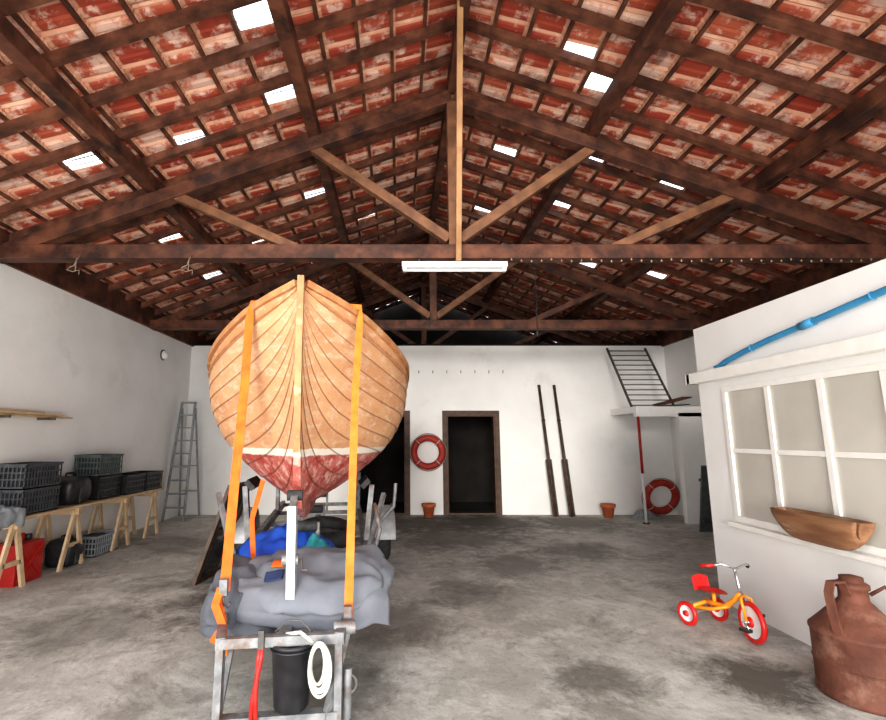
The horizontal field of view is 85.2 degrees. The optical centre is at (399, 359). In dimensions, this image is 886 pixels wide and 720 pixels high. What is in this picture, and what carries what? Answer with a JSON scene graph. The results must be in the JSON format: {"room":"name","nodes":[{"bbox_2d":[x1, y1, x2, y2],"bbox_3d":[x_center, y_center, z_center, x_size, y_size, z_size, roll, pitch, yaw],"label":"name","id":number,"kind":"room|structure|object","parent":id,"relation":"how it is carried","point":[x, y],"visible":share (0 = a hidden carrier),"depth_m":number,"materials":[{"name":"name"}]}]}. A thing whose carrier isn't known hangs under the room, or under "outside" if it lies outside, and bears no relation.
{"room":"boathouse","nodes":[
{"label":"boathouse","id":0,"kind":"room"},
{"bbox_2d":[0,263,191,562],"bbox_3d":[-4.650,0.809,7.163,0.300,3.800,13.600,0,-9,0],"label":"wall","id":1,"kind":"structure","parent":0,"point":[65,353],"depth_m":6.85,"materials":[{"name":"white paint"}]},
{"bbox_2d":[0,408,72,419],"bbox_3d":[-4.390,0.522,4.905,0.220,0.102,3.050,0,-9,0],"label":"rack","id":2,"kind":"object","parent":1,"relation":"attached to","point":[4,413],"visible":1,"depth_m":5.66,"materials":[{"name":"brown wood"}]},
{"bbox_2d":[4,263,166,327],"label":"wall plate","id":3,"kind":"object","parent":1,"relation":"attached to","point":[59,276],"depth_m":6.85,"materials":[{"name":"brown wood"}]},
{"bbox_2d":[160,350,168,359],"bbox_3d":[-4.445,-0.094,9.083,0.110,0.208,0.208,0,-9,0],"label":"wall lamp","id":4,"kind":"object","parent":1,"relation":"attached to","point":[164,354],"visible":1,"depth_m":9.03,"materials":[{"name":"white plastic"}]},
{"bbox_2d":[157,330,214,346],"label":"wall plate","id":5,"kind":"object","parent":1,"relation":"attached to","point":[189,338],"depth_m":10.05,"materials":[{"name":"brown wood"}]},
{"bbox_2d":[356,417,493,501],"bbox_3d":[0.600,2.146,11.961,10.200,2.700,0.100,0,-9,0],"label":"wall","id":6,"kind":"structure","parent":0,"point":[469,438],"depth_m":11.84,"materials":[{"name":"paint"}]},
{"bbox_2d":[180,346,678,514],"bbox_3d":[0.600,1.449,10.225,10.200,3.520,0.250,0,-9,0],"label":"wall","id":7,"kind":"structure","parent":0,"point":[601,447],"depth_m":10.11,"materials":[{"name":"white paint"}]},
{"bbox_2d":[355,411,409,514],"bbox_3d":[-0.415,2.137,10.098,1.250,2.120,0.280,0,-9,0],"label":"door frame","id":8,"kind":"structure","parent":7,"relation":"in","point":[406,415],"depth_m":9.96,"materials":[{"name":"brown wood"}]},
{"bbox_2d":[194,344,660,345],"bbox_3d":[0.600,-0.306,10.520,10.200,0.040,0.270,0,-9,0],"label":"trim","id":9,"kind":"structure","parent":7,"relation":"attached to","point":[194,344],"depth_m":10.39,"materials":[{"name":"paint"}]},
{"bbox_2d":[409,433,446,470],"bbox_3d":[0.580,1.906,9.923,0.774,0.774,0.158,0,-9,0],"label":"lifebuoy","id":10,"kind":"object","parent":7,"relation":"attached to","point":[438,442],"visible":1,"depth_m":9.88,"materials":[{"name":"red plastic"}]},
{"bbox_2d":[409,370,506,372],"bbox_3d":[1.000,0.250,10.268,2.600,0.072,0.052,0,-9,0],"label":"hook rail","id":11,"kind":"object","parent":7,"relation":"attached to","point":[409,370],"visible":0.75,"depth_m":10.29,"materials":[{"name":"metal"}]},
{"bbox_2d":[442,411,501,514],"bbox_3d":[1.490,2.137,10.098,1.200,2.120,0.280,0,-9,0],"label":"door frame","id":12,"kind":"structure","parent":7,"relation":"in","point":[495,427],"depth_m":10.01,"materials":[{"name":"brown wood"}]},
{"bbox_2d":[150,221,716,330],"bbox_3d":[0.600,-1.549,8.739,10.128,2.053,0.205,0,-9,0],"label":"roof truss","id":13,"kind":"object","parent":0,"point":[179,320],"depth_m":8.60,"materials":[{"name":"brown wood"}]},
{"bbox_2d":[0,502,885,719],"bbox_3d":[0.600,2.770,6.794,10.800,0.212,14.300,0,-9,0],"label":"floor","id":14,"kind":"structure","parent":0,"point":[493,617],"depth_m":3.76,"materials":[{"name":"concrete"}]},
{"bbox_2d":[0,533,44,587],"bbox_3d":[-4.200,2.171,5.270,0.320,0.505,0.400,0,-9,0],"label":"jerry can","id":15,"kind":"object","parent":14,"relation":"on","point":[33,548],"visible":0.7,"depth_m":5.25,"materials":[{"name":"red plastic"}]},
{"bbox_2d":[44,534,83,567],"bbox_3d":[-4.147,2.349,5.946,0.360,0.370,0.369,0,-9,0],"label":"bag","id":16,"kind":"object","parent":14,"relation":"on","point":[53,549],"visible":0.77,"depth_m":5.81,"materials":[{"name":"black fabric"}]},
{"bbox_2d":[0,488,163,586],"bbox_3d":[-4.185,2.206,6.166,0.470,0.737,3.680,0,-9,0],"label":"trestle table","id":17,"kind":"object","parent":14,"relation":"on","point":[74,510],"visible":0.73,"depth_m":5.95,"materials":[{"name":"brown wood"}]},
{"bbox_2d":[0,505,25,530],"bbox_3d":[-4.137,1.598,4.776,0.460,0.251,0.514,0,-9,0],"label":"folded cloth","id":18,"kind":"object","parent":17,"relation":"on","point":[10,515],"visible":1,"depth_m":4.86,"materials":[{"name":"fabric"}]},
{"bbox_2d":[0,485,60,514],"bbox_3d":[-4.200,1.565,5.368,0.396,0.270,0.576,0,-9,0],"label":"plastic crate","id":19,"kind":"object","parent":17,"relation":"on","point":[37,500],"visible":0.73,"depth_m":5.26,"materials":[{"name":"grey plastic"}]},
{"bbox_2d":[0,462,63,489],"bbox_3d":[-4.200,1.297,5.412,0.396,0.270,0.576,0,-9,0],"label":"plastic crate","id":20,"kind":"object","parent":19,"relation":"on","point":[18,475],"visible":1,"depth_m":5.23,"materials":[{"name":"grey plastic"}]},
{"bbox_2d":[55,472,91,504],"bbox_3d":[-4.179,1.618,6.071,0.385,0.392,0.471,0,-9,0],"label":"equipment bag","id":21,"kind":"object","parent":17,"relation":"on","point":[75,489],"visible":0.82,"depth_m":5.95,"materials":[{"name":"black plastic"}]},
{"bbox_2d":[88,474,121,499],"bbox_3d":[-4.220,1.764,6.684,0.376,0.300,0.536,0,-9,0],"label":"plastic crate","id":22,"kind":"object","parent":17,"relation":"on","point":[103,487],"visible":0.63,"depth_m":6.58,"materials":[{"name":"black plastic"}]},
{"bbox_2d":[73,454,123,476],"bbox_3d":[-4.220,1.471,6.731,0.376,0.290,0.536,0,-9,0],"label":"plastic crate","id":23,"kind":"object","parent":22,"relation":"on","point":[88,465],"visible":0.95,"depth_m":6.50,"materials":[{"name":"grey plastic"}]},
{"bbox_2d":[118,473,146,494],"bbox_3d":[-4.170,1.865,7.245,0.396,0.280,0.536,0,-9,0],"label":"plastic crate","id":24,"kind":"object","parent":17,"relation":"on","point":[131,483],"visible":0.64,"depth_m":7.17,"materials":[{"name":"black plastic"}]},
{"bbox_2d":[124,471,163,490],"bbox_3d":[-4.170,1.953,7.787,0.396,0.280,0.516,0,-9,0],"label":"plastic crate","id":25,"kind":"object","parent":17,"relation":"on","point":[153,480],"visible":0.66,"depth_m":7.79,"materials":[{"name":"black plastic"}]},
{"bbox_2d":[72,529,118,557],"bbox_3d":[-4.200,2.508,6.583,0.396,0.260,0.536,0,-9,0],"label":"plastic crate","id":26,"kind":"object","parent":14,"relation":"on","point":[96,544],"visible":0.71,"depth_m":6.46,"materials":[{"name":"grey plastic"}]},
{"bbox_2d":[161,402,199,521],"bbox_3d":[-4.250,1.970,9.502,0.430,2.270,0.750,0,-9,0],"label":"step ladder","id":27,"kind":"object","parent":14,"relation":"on","point":[194,415],"visible":1,"depth_m":9.46,"materials":[{"name":"metal"}]},
{"bbox_2d":[191,481,249,585],"bbox_3d":[-2.015,1.946,5.495,0.330,1.046,0.696,-1,-9,7],"label":"leaning board","id":28,"kind":"object","parent":14,"relation":"on","point":[210,562],"depth_m":5.34,"materials":[{"name":"brown wood"}]},
{"bbox_2d":[211,472,396,719],"bbox_3d":[-1.069,1.812,5.237,2.072,1.202,5.527,0,-9,0],"label":"trailer","id":29,"kind":"object","parent":14,"relation":"on","point":[383,530],"visible":0.67,"depth_m":2.91,"materials":[{"name":"metal"}]},
{"bbox_2d":[200,554,278,638],"bbox_3d":[-1.006,1.577,3.296,0.583,0.373,0.923,0,-9,0],"label":"tarpaulin","id":30,"kind":"object","parent":29,"relation":"on","point":[241,567],"visible":0.39,"depth_m":2.95,"materials":[{"name":"grey fabric"}]},
{"bbox_2d":[248,629,264,719],"bbox_3d":[-0.748,1.689,2.491,0.064,0.526,0.044,0,-9,0],"label":"strap","id":31,"kind":"object","parent":29,"relation":"attached to","point":[253,708],"visible":1,"depth_m":2.49,"materials":[{"name":"red fabric"}]},
{"bbox_2d":[235,519,335,557],"bbox_3d":[-0.990,1.552,4.179,0.884,0.298,0.771,0,-9,0],"label":"tarp","id":32,"kind":"object","parent":29,"relation":"on","point":[270,541],"visible":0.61,"depth_m":4.02,"materials":[{"name":"teal fabric"}]},
{"bbox_2d":[270,620,312,713],"bbox_3d":[-0.585,1.643,2.610,0.244,0.424,0.244,0,-9,0],"label":"bucket","id":33,"kind":"object","parent":29,"relation":"on","point":[291,689],"visible":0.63,"depth_m":2.52,"materials":[{"name":"black plastic"}]},
{"bbox_2d":[207,275,408,516],"bbox_3d":[-0.991,0.759,5.873,2.173,1.856,5.443,0,-9,0],"label":"wooden boat","id":34,"kind":"object","parent":29,"relation":"on","point":[298,422],"visible":0.94,"depth_m":3.67,"materials":[{"name":"paint"}]},
{"bbox_2d":[210,300,264,655],"bbox_3d":[-0.967,0.643,3.465,0.377,2.271,1.259,1,-9,-7],"label":"strap","id":35,"kind":"object","parent":34,"relation":"attached to","point":[218,604],"visible":0.82,"depth_m":3.18,"materials":[{"name":"fabric"}]},
{"bbox_2d":[344,304,362,635],"bbox_3d":[-0.473,0.563,3.235,0.429,2.179,0.676,0,-9,0],"label":"strap","id":36,"kind":"object","parent":34,"relation":"attached to","point":[350,542],"visible":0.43,"depth_m":3.15,"materials":[{"name":"fabric"}]},
{"bbox_2d":[286,630,331,698],"bbox_3d":[-0.510,1.599,2.543,0.337,0.302,0.089,-4,-10,22],"label":"coiled rope","id":37,"kind":"object","parent":29,"relation":"hanging from","point":[326,676],"visible":1,"depth_m":2.49,"materials":[{"name":"white fabric"}]},
{"bbox_2d":[237,544,394,630],"bbox_3d":[-0.599,1.538,3.301,1.130,0.414,0.925,0,-9,0],"label":"tarpaulin","id":38,"kind":"object","parent":29,"relation":"on","point":[318,601],"visible":0.8,"depth_m":3.01,"materials":[{"name":"grey fabric"}]},
{"bbox_2d":[303,516,355,547],"bbox_3d":[-0.740,1.720,4.786,0.597,0.256,0.591,0,-9,0],"label":"tarpaulin","id":39,"kind":"object","parent":29,"relation":"on","point":[334,529],"visible":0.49,"depth_m":4.80,"materials":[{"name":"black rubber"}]},
{"bbox_2d":[421,503,435,517],"bbox_3d":[0.570,2.990,9.544,0.290,0.260,0.290,0,-9,0],"label":"terracotta pot","id":40,"kind":"object","parent":14,"relation":"on","point":[428,508],"visible":1,"depth_m":9.45,"materials":[{"name":"orange ceramic"}]},
{"bbox_2d":[537,385,558,516],"bbox_3d":[3.042,1.831,9.893,0.318,2.667,0.098,-9,-13,44],"label":"oar","id":41,"kind":"object","parent":14,"relation":"on","point":[549,466],"visible":1,"depth_m":9.79,"materials":[{"name":"brown wood"}]},
{"bbox_2d":[553,385,574,516],"bbox_3d":[3.367,1.831,9.892,0.326,2.667,0.096,-9,-13,43],"label":"oar","id":42,"kind":"object","parent":14,"relation":"on","point":[564,460],"visible":1,"depth_m":9.79,"materials":[{"name":"brown wood"}]},
{"bbox_2d":[600,503,615,517],"bbox_3d":[4.120,2.982,9.495,0.290,0.260,0.290,0,-9,0],"label":"terracotta pot","id":43,"kind":"object","parent":14,"relation":"on","point":[607,508],"visible":1,"depth_m":9.41,"materials":[{"name":"orange ceramic"}]},
{"bbox_2d":[637,417,649,523],"bbox_3d":[4.510,2.035,8.939,0.120,1.950,0.120,0,-9,0],"label":"support post","id":44,"kind":"object","parent":14,"relation":"on","point":[638,418],"visible":1,"depth_m":8.92,"materials":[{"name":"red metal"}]},
{"bbox_2d":[631,509,658,519],"bbox_3d":[4.757,3.003,9.346,0.516,0.204,0.398,0,-9,0],"label":"heap","id":45,"kind":"object","parent":14,"relation":"on","point":[639,515],"visible":0.77,"depth_m":9.24,"materials":[{"name":"plastic"}]},
{"bbox_2d":[610,406,706,523],"bbox_3d":[5.075,2.022,9.448,1.250,2.140,1.100,0,-9,0],"label":"platform","id":46,"kind":"object","parent":14,"relation":"on","point":[688,419],"visible":0.81,"depth_m":8.97,"materials":[{"name":"white paint"}]},
{"bbox_2d":[606,348,674,406],"bbox_3d":[4.905,0.345,9.822,1.137,1.283,0.447,0,-9,0],"label":"frame","id":47,"kind":"object","parent":46,"relation":"on","point":[607,349],"visible":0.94,"depth_m":9.83,"materials":[{"name":"black metal"}]},
{"bbox_2d":[653,397,691,405],"bbox_3d":[5.278,0.807,9.352,0.657,0.216,0.300,0,-9,0],"label":"pile","id":48,"kind":"object","parent":46,"relation":"on","point":[663,403],"visible":0.79,"depth_m":9.24,"materials":[{"name":"brown wood"}]},
{"bbox_2d":[642,478,679,514],"bbox_3d":[5.220,2.736,9.605,0.774,0.751,0.274,0,-9,0],"label":"lifebuoy","id":49,"kind":"object","parent":14,"relation":"on","point":[675,495],"visible":0.91,"depth_m":9.56,"materials":[{"name":"red plastic"}]},
{"bbox_2d":[699,465,712,531],"bbox_3d":[5.220,2.292,7.935,0.500,1.084,0.248,0,-9,0],"label":"leaning board","id":50,"kind":"object","parent":14,"relation":"on","point":[705,524],"visible":0.36,"depth_m":7.92,"materials":[{"name":"wood"}]},
{"bbox_2d":[677,563,767,644],"bbox_3d":[2.653,1.920,3.895,0.396,0.560,0.667,3,-10,-18],"label":"tricycle","id":51,"kind":"object","parent":14,"relation":"on","point":[751,619],"visible":1,"depth_m":3.88,"materials":[{"name":"red paint"}]},
{"bbox_2d":[807,574,885,716],"bbox_3d":[2.824,1.698,2.966,0.508,0.700,0.486,0,-9,0],"label":"jug","id":52,"kind":"object","parent":14,"relation":"on","point":[848,634],"visible":1,"depth_m":2.86,"materials":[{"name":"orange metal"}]},
{"bbox_2d":[0,0,885,343],"bbox_3d":[0.600,-1.999,7.619,11.303,2.245,13.600,0,-9,0],"label":"ceiling","id":53,"kind":"structure","parent":0,"point":[51,22],"depth_m":5.02,"materials":[{"name":"tile"}]},
{"bbox_2d":[0,0,885,343],"bbox_3d":[0.600,-1.957,7.612,11.358,2.172,13.600,0,-9,0],"label":"roof","id":54,"kind":"structure","parent":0,"point":[67,5],"depth_m":4.96,"materials":[{"name":"red tile"}]},
{"bbox_2d":[67,255,80,273],"bbox_3d":[-3.464,-1.022,5.135,0.139,0.244,0.080,0,-9,0],"label":"hook","id":55,"kind":"object","parent":54,"relation":"hanging from","point":[75,263],"visible":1,"depth_m":5.10,"materials":[{"name":"beige metal"}]},
{"bbox_2d":[180,255,192,273],"bbox_3d":[-2.264,-1.022,5.135,0.139,0.244,0.080,0,-9,0],"label":"hook","id":56,"kind":"object","parent":54,"relation":"hanging from","point":[191,255],"visible":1,"depth_m":5.10,"materials":[{"name":"beige metal"}]},
{"bbox_2d":[65,0,681,278],"bbox_3d":[0.600,-2.341,6.738,7.984,1.270,5.641,0,-9,0],"label":"tiles","id":57,"kind":"structure","parent":54,"relation":"attached to","point":[257,14],"depth_m":5.01,"materials":[{"name":"white glass"}]},
{"bbox_2d":[402,259,507,271],"bbox_3d":[0.590,-1.027,5.212,1.140,0.141,0.100,0,-9,0],"label":"fluorescent light","id":58,"kind":"object","parent":54,"relation":"attached to","point":[407,266],"visible":1,"depth_m":5.17,"materials":[{"name":"white plastic"}]},
{"bbox_2d":[531,201,538,336],"bbox_3d":[1.930,-1.431,6.919,0.050,2.245,0.050,0,-9,0],"label":"hanging cable","id":59,"kind":"object","parent":54,"relation":"hanging from","point":[537,331],"visible":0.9,"depth_m":6.86,"materials":[{"name":"black plastic"}]},
{"bbox_2d":[511,258,881,261],"bbox_3d":[3.350,-1.073,5.164,4.318,0.051,0.018,0,-9,0],"label":"string lights","id":60,"kind":"object","parent":54,"relation":"attached to","point":[861,260],"visible":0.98,"depth_m":5.17,"materials":[{"name":"black plastic"}]},
{"bbox_2d":[0,0,885,343],"bbox_3d":[0.600,-2.215,7.654,6.850,1.432,13.600,0,-9,0],"label":"purlins","id":61,"kind":"structure","parent":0,"point":[13,44],"depth_m":4.73,"materials":[{"name":"brown wood"}]},
{"bbox_2d":[0,0,885,343],"bbox_3d":[0.600,-2.024,7.502,10.230,2.017,13.225,0,-9,0],"label":"batten","id":62,"kind":"object","parent":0,"point":[784,22],"depth_m":5.30,"materials":[{"name":"brown wood"}]},
{"bbox_2d":[0,0,885,263],"bbox_3d":[0.600,-2.256,4.853,10.128,2.261,1.342,0,-9,0],"label":"roof truss","id":63,"kind":"object","parent":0,"point":[45,245],"depth_m":5.29,"materials":[{"name":"brown wood"}]},
{"bbox_2d":[369,297,548,343],"bbox_3d":[0.600,0.929,14.134,10.200,5.800,0.200,0,-9,0],"label":"wall","id":64,"kind":"structure","parent":0,"point":[402,311],"depth_m":14.31,"materials":[{"name":"paint"}]},
{"bbox_2d":[359,281,597,343],"bbox_3d":[0.600,-1.000,12.117,10.128,2.053,0.160,0,-9,0],"label":"roof truss","id":65,"kind":"object","parent":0,"point":[484,307],"depth_m":12.09,"materials":[{"name":"brown wood"}]},
{"bbox_2d":[664,336,700,515],"bbox_3d":[5.850,0.809,7.163,0.300,3.800,13.600,0,-9,0],"label":"wall","id":66,"kind":"structure","parent":0,"point":[680,356],"depth_m":9.79,"materials":[{"name":"white paint"}]},
{"bbox_2d":[635,330,693,346],"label":"wall plate","id":67,"kind":"object","parent":66,"relation":"attached to","point":[663,338],"depth_m":10.14,"materials":[{"name":"brown wood"}]},
{"bbox_2d":[693,259,885,645],"bbox_3d":[4.400,0.573,2.217,2.600,2.680,5.360,0,-9,0],"label":"wall","id":68,"kind":"structure","parent":0,"point":[785,580],"depth_m":3.91,"materials":[{"name":"paint"}]},
{"bbox_2d":[685,330,885,384],"bbox_3d":[3.230,-0.225,2.387,0.440,0.110,5.440,0,-9,0],"label":"ledge","id":69,"kind":"object","parent":68,"relation":"attached to","point":[874,342],"visible":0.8,"depth_m":3.63,"materials":[{"name":"white paint"}]},
{"bbox_2d":[698,263,872,320],"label":"wall plate","id":70,"kind":"object","parent":68,"relation":"attached to","point":[809,277],"depth_m":7.05,"materials":[{"name":"brown wood"}]},
{"bbox_2d":[713,286,885,367],"bbox_3d":[3.060,-0.361,3.199,0.066,0.448,3.005,0,-9,0],"label":"pipe","id":71,"kind":"object","parent":68,"relation":"attached to","point":[872,295],"visible":0.98,"depth_m":3.57,"materials":[{"name":"blue plastic"}]},
{"bbox_2d":[721,362,885,566],"bbox_3d":[3.081,0.691,3.251,0.082,1.280,2.640,0,-9,0],"label":"window","id":72,"kind":"structure","parent":68,"relation":"in","point":[816,442],"depth_m":3.63,"materials":[{"name":"white paint"}]},
{"bbox_2d":[770,507,874,550],"bbox_3d":[2.995,1.207,3.426,0.180,0.216,0.738,0,-9,0],"label":"trough","id":73,"kind":"object","parent":72,"relation":"attached to","point":[828,530],"visible":1,"depth_m":3.32,"materials":[{"name":"brown wood"}]}
]}

